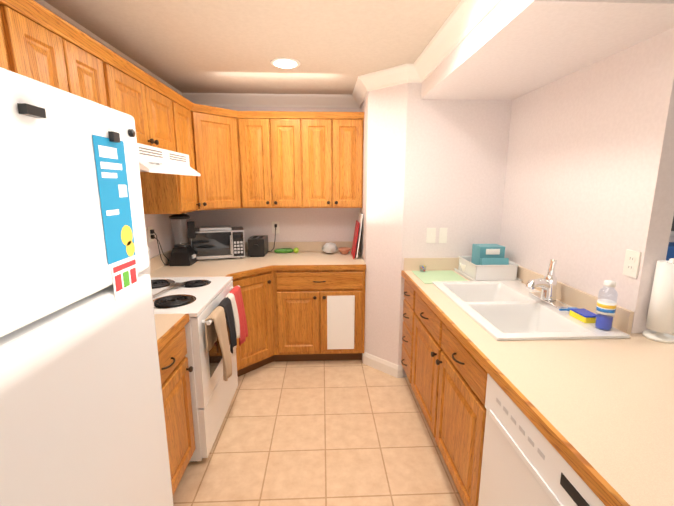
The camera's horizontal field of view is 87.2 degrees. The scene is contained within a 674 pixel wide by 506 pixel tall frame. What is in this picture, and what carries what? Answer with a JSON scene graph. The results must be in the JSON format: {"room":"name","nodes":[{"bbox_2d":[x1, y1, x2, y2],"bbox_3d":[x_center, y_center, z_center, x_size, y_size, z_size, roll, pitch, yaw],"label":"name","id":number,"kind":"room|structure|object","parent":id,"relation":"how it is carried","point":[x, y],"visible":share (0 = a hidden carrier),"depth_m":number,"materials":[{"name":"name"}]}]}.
{"room":"kitchen","nodes":[
{"label":"kitchen","id":0,"kind":"room"},
{"bbox_2d":[144,213,187,257],"bbox_3d":[-1.401,0.327,0.274,0.120,2.390,6.770,0,11,-2],"label":"wall","id":1,"kind":"structure","parent":0,"point":[161,224],"depth_m":2.97,"materials":[{"name":"paint"}]},
{"bbox_2d":[0,0,23,75],"bbox_3d":[-1.205,-0.636,0.878,0.333,0.315,0.498,0,11,-2],"label":"upper cabinet","id":2,"kind":"object","parent":1,"relation":"attached to","point":[9,54],"depth_m":1.14,"materials":[{"name":"brown wood"}]},
{"bbox_2d":[12,0,75,94],"bbox_3d":[-1.221,-0.461,1.300,0.333,0.816,0.264,0,11,-2],"label":"upper cabinet","id":3,"kind":"object","parent":1,"relation":"attached to","point":[45,47],"depth_m":1.27,"materials":[{"name":"brown wood"}]},
{"bbox_2d":[68,23,115,109],"bbox_3d":[-1.232,-0.510,1.560,0.333,0.816,0.264,0,11,-2],"label":"upper cabinet","id":4,"kind":"object","parent":1,"relation":"attached to","point":[93,71],"depth_m":1.53,"materials":[{"name":"brown wood"}]},
{"bbox_2d":[34,0,185,97],"bbox_3d":[-1.299,-0.796,0.055,0.085,0.099,6.550,0,11,-2],"label":"crown molding","id":5,"kind":"structure","parent":1,"relation":"attached to","point":[41,2],"depth_m":2.00,"materials":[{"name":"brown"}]},
{"bbox_2d":[108,49,179,152],"bbox_3d":[-1.254,-0.807,2.025,0.333,0.406,0.758,0,11,-2],"label":"upper cabinet","id":6,"kind":"object","parent":1,"relation":"attached to","point":[152,105],"depth_m":2.01,"materials":[{"name":"brown wood"}]},
{"bbox_2d":[137,143,200,175],"bbox_3d":[-1.178,-0.535,2.081,0.485,0.145,0.750,0,11,-2],"label":"range hood","id":7,"kind":"object","parent":6,"relation":"attached to","point":[152,159],"visible":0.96,"depth_m":2.01,"materials":[{"name":"white metal"}]},
{"bbox_2d":[147,226,153,241],"bbox_3d":[-1.441,-0.145,2.735,0.008,0.118,0.072,0,11,-2],"label":"outlet","id":8,"kind":"object","parent":1,"relation":"attached to","point":[149,234],"visible":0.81,"depth_m":2.71,"materials":[{"name":"white plastic"}]},
{"bbox_2d":[150,229,168,264],"bbox_3d":[-1.419,-0.064,2.964,0.052,0.316,0.443,0,11,-2],"label":"cord","id":9,"kind":"object","parent":8,"relation":"attached to","point":[152,232],"visible":0.81,"depth_m":2.76,"materials":[{"name":"black plastic"}]},
{"bbox_2d":[140,92,199,213],"bbox_3d":[-1.277,-0.709,2.609,0.333,0.816,0.350,0,11,-2],"label":"upper cabinet","id":10,"kind":"object","parent":1,"relation":"attached to","point":[162,193],"depth_m":2.51,"materials":[{"name":"brown wood"}]},
{"bbox_2d":[192,103,239,209],"bbox_3d":[-1.160,-0.800,3.085,0.608,0.816,0.608,0,11,-2],"label":"upper cabinet","id":11,"kind":"object","parent":1,"relation":"attached to","point":[217,130],"depth_m":2.92,"materials":[{"name":"brown wood"}]},
{"bbox_2d":[44,0,460,94],"bbox_3d":[2.179,-1.039,0.794,7.300,0.100,8.000,0,11,-2],"label":"ceiling","id":12,"kind":"structure","parent":0,"point":[238,46],"depth_m":2.00,"materials":[{"name":"paint"}]},
{"bbox_2d":[270,58,300,68],"bbox_3d":[-0.351,-1.289,2.411,0.206,0.012,0.206,0,11,-2],"label":"recessed light","id":13,"kind":"object","parent":12,"relation":"in","point":[287,63],"visible":0.98,"depth_m":2.39,"materials":[{"name":"white"}]},
{"bbox_2d":[421,0,673,99],"bbox_3d":[1.019,-1.085,1.867,0.770,0.210,1.380,0,11,-2],"label":"soffit beam","id":14,"kind":"structure","parent":12,"relation":"attached to","point":[508,49],"depth_m":1.56,"materials":[{"name":"paint"}]},
{"bbox_2d":[186,107,359,241],"bbox_3d":[-0.632,-0.300,3.575,1.700,2.390,0.120,0,11,-2],"label":"wall","id":15,"kind":"structure","parent":0,"point":[315,224],"depth_m":3.52,"materials":[{"name":"paint"}]},
{"bbox_2d":[182,93,349,107],"bbox_3d":[-0.583,-1.406,3.263,1.610,0.099,0.085,0,11,-2],"label":"crown molding","id":16,"kind":"structure","parent":15,"relation":"attached to","point":[208,99],"depth_m":3.26,"materials":[{"name":"white paint"}]},
{"bbox_2d":[236,111,303,207],"bbox_3d":[-0.589,-0.830,3.244,0.546,0.816,0.333,0,11,-2],"label":"upper cabinet","id":17,"kind":"object","parent":15,"relation":"attached to","point":[271,159],"depth_m":3.08,"materials":[{"name":"brown wood"}]},
{"bbox_2d":[272,222,279,232],"bbox_3d":[-0.609,-0.253,3.518,0.072,0.118,0.008,0,11,-2],"label":"outlet","id":18,"kind":"object","parent":15,"relation":"attached to","point":[277,228],"visible":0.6,"depth_m":3.52,"materials":[{"name":"white plastic"}]},
{"bbox_2d":[304,111,363,207],"bbox_3d":[-0.046,-0.834,3.266,0.542,0.816,0.333,0,11,-2],"label":"upper cabinet","id":19,"kind":"object","parent":15,"relation":"attached to","point":[333,141],"depth_m":3.10,"materials":[{"name":"brown wood"}]},
{"bbox_2d":[173,360,463,505],"bbox_3d":[0.028,1.541,0.555,2.940,0.100,6.750,0,11,-2],"label":"floor","id":20,"kind":"structure","parent":0,"point":[330,433],"depth_m":2.17,"materials":[{"name":"tile"}]},
{"bbox_2d":[0,67,173,505],"bbox_3d":[-0.900,0.569,0.713,0.855,1.750,0.760,0,11,-2],"label":"fridge","id":21,"kind":"object","parent":20,"relation":"on","point":[82,419],"visible":1,"depth_m":0.70,"materials":[{"name":"white metal"}]},
{"bbox_2d":[158,327,194,494],"bbox_3d":[-1.062,0.856,1.554,0.653,0.873,0.738,0,11,-2],"label":"base cabinet","id":22,"kind":"object","parent":20,"relation":"on","point":[175,369],"visible":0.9,"depth_m":1.73,"materials":[{"name":"brown wood"}]},
{"bbox_2d":[154,314,189,352],"bbox_3d":[-1.071,0.356,1.459,0.634,0.140,0.738,0,11,-2],"label":"countertop","id":23,"kind":"structure","parent":22,"relation":"on","point":[169,327],"depth_m":1.69,"materials":[{"name":"laminate"}]},
{"bbox_2d":[138,247,247,461],"bbox_3d":[-1.016,0.584,2.270,0.772,1.140,0.759,0,11,-2],"label":"stove","id":24,"kind":"object","parent":20,"relation":"on","point":[215,326],"visible":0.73,"depth_m":2.07,"materials":[{"name":"white metal"}]},
{"bbox_2d":[205,306,231,380],"bbox_3d":[-0.674,0.529,2.037,0.107,0.404,0.187,0,11,-2],"label":"towel","id":25,"kind":"object","parent":24,"relation":"hanging from","point":[218,317],"depth_m":2.03,"materials":[{"name":"beige fabric"}]},
{"bbox_2d":[217,297,236,353],"bbox_3d":[-0.685,0.451,2.211,0.099,0.315,0.176,0,11,-2],"label":"towel","id":26,"kind":"object","parent":24,"relation":"hanging from","point":[227,304],"depth_m":2.20,"materials":[{"name":"black fabric"}]},
{"bbox_2d":[225,293,239,337],"bbox_3d":[-0.692,0.418,2.328,0.092,0.294,0.110,0,11,-2],"label":"towel","id":27,"kind":"object","parent":24,"relation":"hanging from","point":[231,296],"depth_m":2.32,"materials":[{"name":"white fabric"}]},
{"bbox_2d":[229,286,247,345],"bbox_3d":[-0.693,0.436,2.467,0.104,0.381,0.176,0,11,-2],"label":"towel","id":28,"kind":"object","parent":24,"relation":"hanging from","point":[236,291],"depth_m":2.44,"materials":[{"name":"red fabric"}]},
{"bbox_2d":[232,269,365,376],"bbox_3d":[-0.609,0.549,3.172,1.696,0.872,0.986,0,11,-2],"label":"base cabinet","id":29,"kind":"object","parent":20,"relation":"on","point":[305,315],"visible":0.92,"depth_m":2.67,"materials":[{"name":"brown wood"}]},
{"bbox_2d":[150,241,365,278],"bbox_3d":[-0.609,0.049,3.078,1.696,0.140,0.984,0,11,-2],"label":"countertop","id":30,"kind":"structure","parent":29,"relation":"on","point":[310,256],"depth_m":3.02,"materials":[{"name":"laminate"}]},
{"bbox_2d":[169,213,196,265],"bbox_3d":[-1.285,-0.118,2.960,0.198,0.430,0.167,0,11,-2],"label":"blender","id":31,"kind":"object","parent":30,"relation":"on","point":[182,254],"visible":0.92,"depth_m":2.92,"materials":[{"name":"black plastic"}]},
{"bbox_2d":[190,225,244,260],"bbox_3d":[-1.094,-0.101,3.267,0.450,0.282,0.332,-3,11,-17],"label":"microwave","id":32,"kind":"object","parent":30,"relation":"on","point":[217,242],"visible":0.85,"depth_m":3.15,"materials":[{"name":"silver plastic"}]},
{"bbox_2d":[248,235,267,256],"bbox_3d":[-0.752,-0.067,3.382,0.150,0.172,0.255,0,11,-2],"label":"toaster","id":33,"kind":"object","parent":30,"relation":"on","point":[257,245],"visible":1,"depth_m":3.28,"materials":[{"name":"black plastic"}]},
{"bbox_2d":[274,248,293,252],"bbox_3d":[-0.518,-0.023,3.482,0.197,0.047,0.048,-1,11,-7],"label":"zucchini","id":34,"kind":"object","parent":30,"relation":"on","point":[285,250],"visible":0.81,"depth_m":3.46,"materials":[{"name":"green food"}]},
{"bbox_2d":[322,242,336,252],"bbox_3d":[-0.070,-0.050,3.431,0.158,0.108,0.138,0,11,-2],"label":"plastic bag","id":35,"kind":"object","parent":30,"relation":"on","point":[330,247],"visible":1,"depth_m":3.39,"materials":[{"name":"white plastic"}]},
{"bbox_2d":[338,247,350,253],"bbox_3d":[0.071,-0.019,3.445,0.132,0.055,0.132,0,11,-2],"label":"bowl","id":36,"kind":"object","parent":30,"relation":"on","point":[344,250],"visible":0.98,"depth_m":3.41,"materials":[{"name":"brown ceramic"}]},
{"bbox_2d":[351,212,362,258],"bbox_3d":[0.183,-0.171,3.313,0.084,0.398,0.330,0,11,-2],"label":"cutting boards","id":37,"kind":"object","parent":30,"relation":"on","point":[356,240],"visible":0.96,"depth_m":3.21,"materials":[{"name":"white plastic"}]},
{"bbox_2d":[478,374,604,505],"bbox_3d":[0.963,0.933,1.157,0.763,0.870,0.596,0,11,-2],"label":"dishwasher","id":38,"kind":"object","parent":20,"relation":"on","point":[524,463],"visible":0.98,"depth_m":1.14,"materials":[{"name":"white metal"}]},
{"bbox_3d":[1.025,1.168,-0.090,0.746,0.873,1.938,0,11,-2],"label":"base cabinet","id":39,"kind":"object","parent":20,"relation":"on","visible":0},
{"bbox_2d":[401,257,673,505],"bbox_3d":[1.162,0.475,0.832,1.146,0.140,3.996,0,11,-2],"label":"countertop","id":40,"kind":"structure","parent":39,"relation":"on","point":[599,414],"depth_m":1.15,"materials":[{"name":"laminate"}]},
{"bbox_2d":[412,270,467,283],"bbox_3d":[0.744,0.172,2.575,0.320,0.004,0.365,0,11,-2],"label":"cutting mat","id":41,"kind":"object","parent":40,"relation":"on","point":[427,277],"visible":0.71,"depth_m":2.57,"materials":[{"name":"green plastic"}]},
{"bbox_2d":[454,244,521,281],"bbox_3d":[1.091,0.061,2.574,0.335,0.223,0.365,0,11,-2],"label":"storage bin","id":42,"kind":"object","parent":40,"relation":"on","point":[486,262],"visible":0.98,"depth_m":2.46,"materials":[{"name":"white plastic"}]},
{"bbox_2d":[432,281,629,340],"bbox_3d":[0.960,0.365,1.987,0.590,0.182,0.910,0,11,-2],"label":"sink","id":43,"kind":"object","parent":40,"relation":"in","point":[504,310],"visible":0.71,"depth_m":1.95,"materials":[{"name":"white ceramic"}]},
{"bbox_2d":[559,307,578,311],"bbox_3d":[1.192,0.295,1.815,0.100,0.020,0.040,0,11,-2],"label":"scrubber","id":44,"kind":"object","parent":43,"relation":"on","point":[569,308],"visible":0.38,"depth_m":1.81,"materials":[{"name":"blue plastic"}]},
{"bbox_2d":[569,308,596,322],"bbox_3d":[1.204,0.304,1.721,0.075,0.036,0.110,0,11,-2],"label":"sponge","id":45,"kind":"object","parent":43,"relation":"on","point":[584,315],"visible":0.77,"depth_m":1.70,"materials":[{"name":"yellow"}]},
{"bbox_2d":[594,280,616,330],"bbox_3d":[1.211,0.234,1.591,0.070,0.222,0.070,0,11,-2],"label":"soap bottle","id":46,"kind":"object","parent":43,"relation":"on","point":[605,308],"visible":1,"depth_m":1.58,"materials":[{"name":"blue plastic"}]},
{"bbox_2d":[525,259,568,308],"bbox_3d":[1.122,0.154,1.964,0.204,0.240,0.260,0,11,-2],"label":"faucet","id":47,"kind":"object","parent":40,"relation":"on","point":[547,284],"visible":0.94,"depth_m":1.94,"materials":[{"name":"silver metal"}]},
{"bbox_2d":[643,258,673,342],"bbox_3d":[1.404,0.196,1.510,0.110,0.355,0.110,0,11,-2],"label":"paper towel roll","id":48,"kind":"object","parent":40,"relation":"on","point":[660,322],"visible":1,"depth_m":1.49,"materials":[{"name":"white paper"}]},
{"bbox_2d":[359,83,510,376],"bbox_3d":[0.745,-0.231,3.214,1.020,2.390,0.970,0,11,-2],"label":"wall","id":49,"kind":"structure","parent":0,"point":[428,163],"depth_m":2.70,"materials":[{"name":"paint"}]},
{"bbox_2d":[362,352,402,377],"bbox_3d":[0.387,0.953,3.090,0.304,0.110,0.344,0,11,-2],"label":"baseboard","id":50,"kind":"structure","parent":49,"relation":"attached to","point":[384,366],"depth_m":3.02,"materials":[{"name":"white"}]},
{"bbox_2d":[350,0,501,107],"bbox_3d":[0.403,-1.196,2.158,0.434,0.099,2.215,0,11,-2],"label":"crown molding","id":51,"kind":"structure","parent":49,"relation":"attached to","point":[465,18],"depth_m":2.10,"materials":[{"name":"white paint"}]},
{"bbox_2d":[426,228,435,242],"bbox_3d":[0.726,-0.134,2.727,0.072,0.118,0.018,0,11,-2],"label":"switch plate","id":52,"kind":"object","parent":49,"relation":"attached to","point":[430,235],"visible":1,"depth_m":2.73,"materials":[{"name":"white plastic"}]},
{"bbox_2d":[439,228,446,242],"bbox_3d":[0.820,-0.135,2.735,0.060,0.118,0.008,0,11,-2],"label":"switch plate","id":53,"kind":"object","parent":49,"relation":"attached to","point":[442,235],"visible":1,"depth_m":2.73,"materials":[{"name":"white plastic"}]},
{"bbox_2d":[499,27,673,332],"bbox_3d":[1.330,-0.120,2.629,0.100,2.390,2.210,0,11,-2],"label":"wall","id":54,"kind":"structure","parent":0,"point":[572,174],"depth_m":1.78,"materials":[{"name":"paint"}]},
{"bbox_2d":[622,249,640,277],"bbox_3d":[1.319,0.048,1.585,0.008,0.118,0.072,0,11,-2],"label":"outlet","id":55,"kind":"object","parent":54,"relation":"attached to","point":[631,263],"visible":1,"depth_m":1.58,"materials":[{"name":"white plastic"}]},
{"bbox_3d":[3.648,1.396,1.319,4.360,0.099,8.000,0,11,-2],"label":"floor","id":56,"kind":"structure","parent":0,"visible":0},
{"bbox_2d":[666,242,673,260],"bbox_3d":[3.709,0.386,4.008,2.000,0.880,0.950,0,11,-2],"label":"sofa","id":57,"kind":"object","parent":56,"relation":"on","point":[670,252],"depth_m":4.12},
{"bbox_3d":[2.182,0.240,0.732,7.320,2.390,7.640,0,11,-2],"label":"wall","id":58,"kind":"structure","parent":0,"visible":0},
{"bbox_2d":[670,216,673,235],"bbox_3d":[3.886,-0.744,4.361,1.800,1.070,0.048,0,11,-2],"label":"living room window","id":59,"kind":"structure","parent":58,"relation":"in","point":[672,232],"depth_m":4.43,"materials":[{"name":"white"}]}
]}

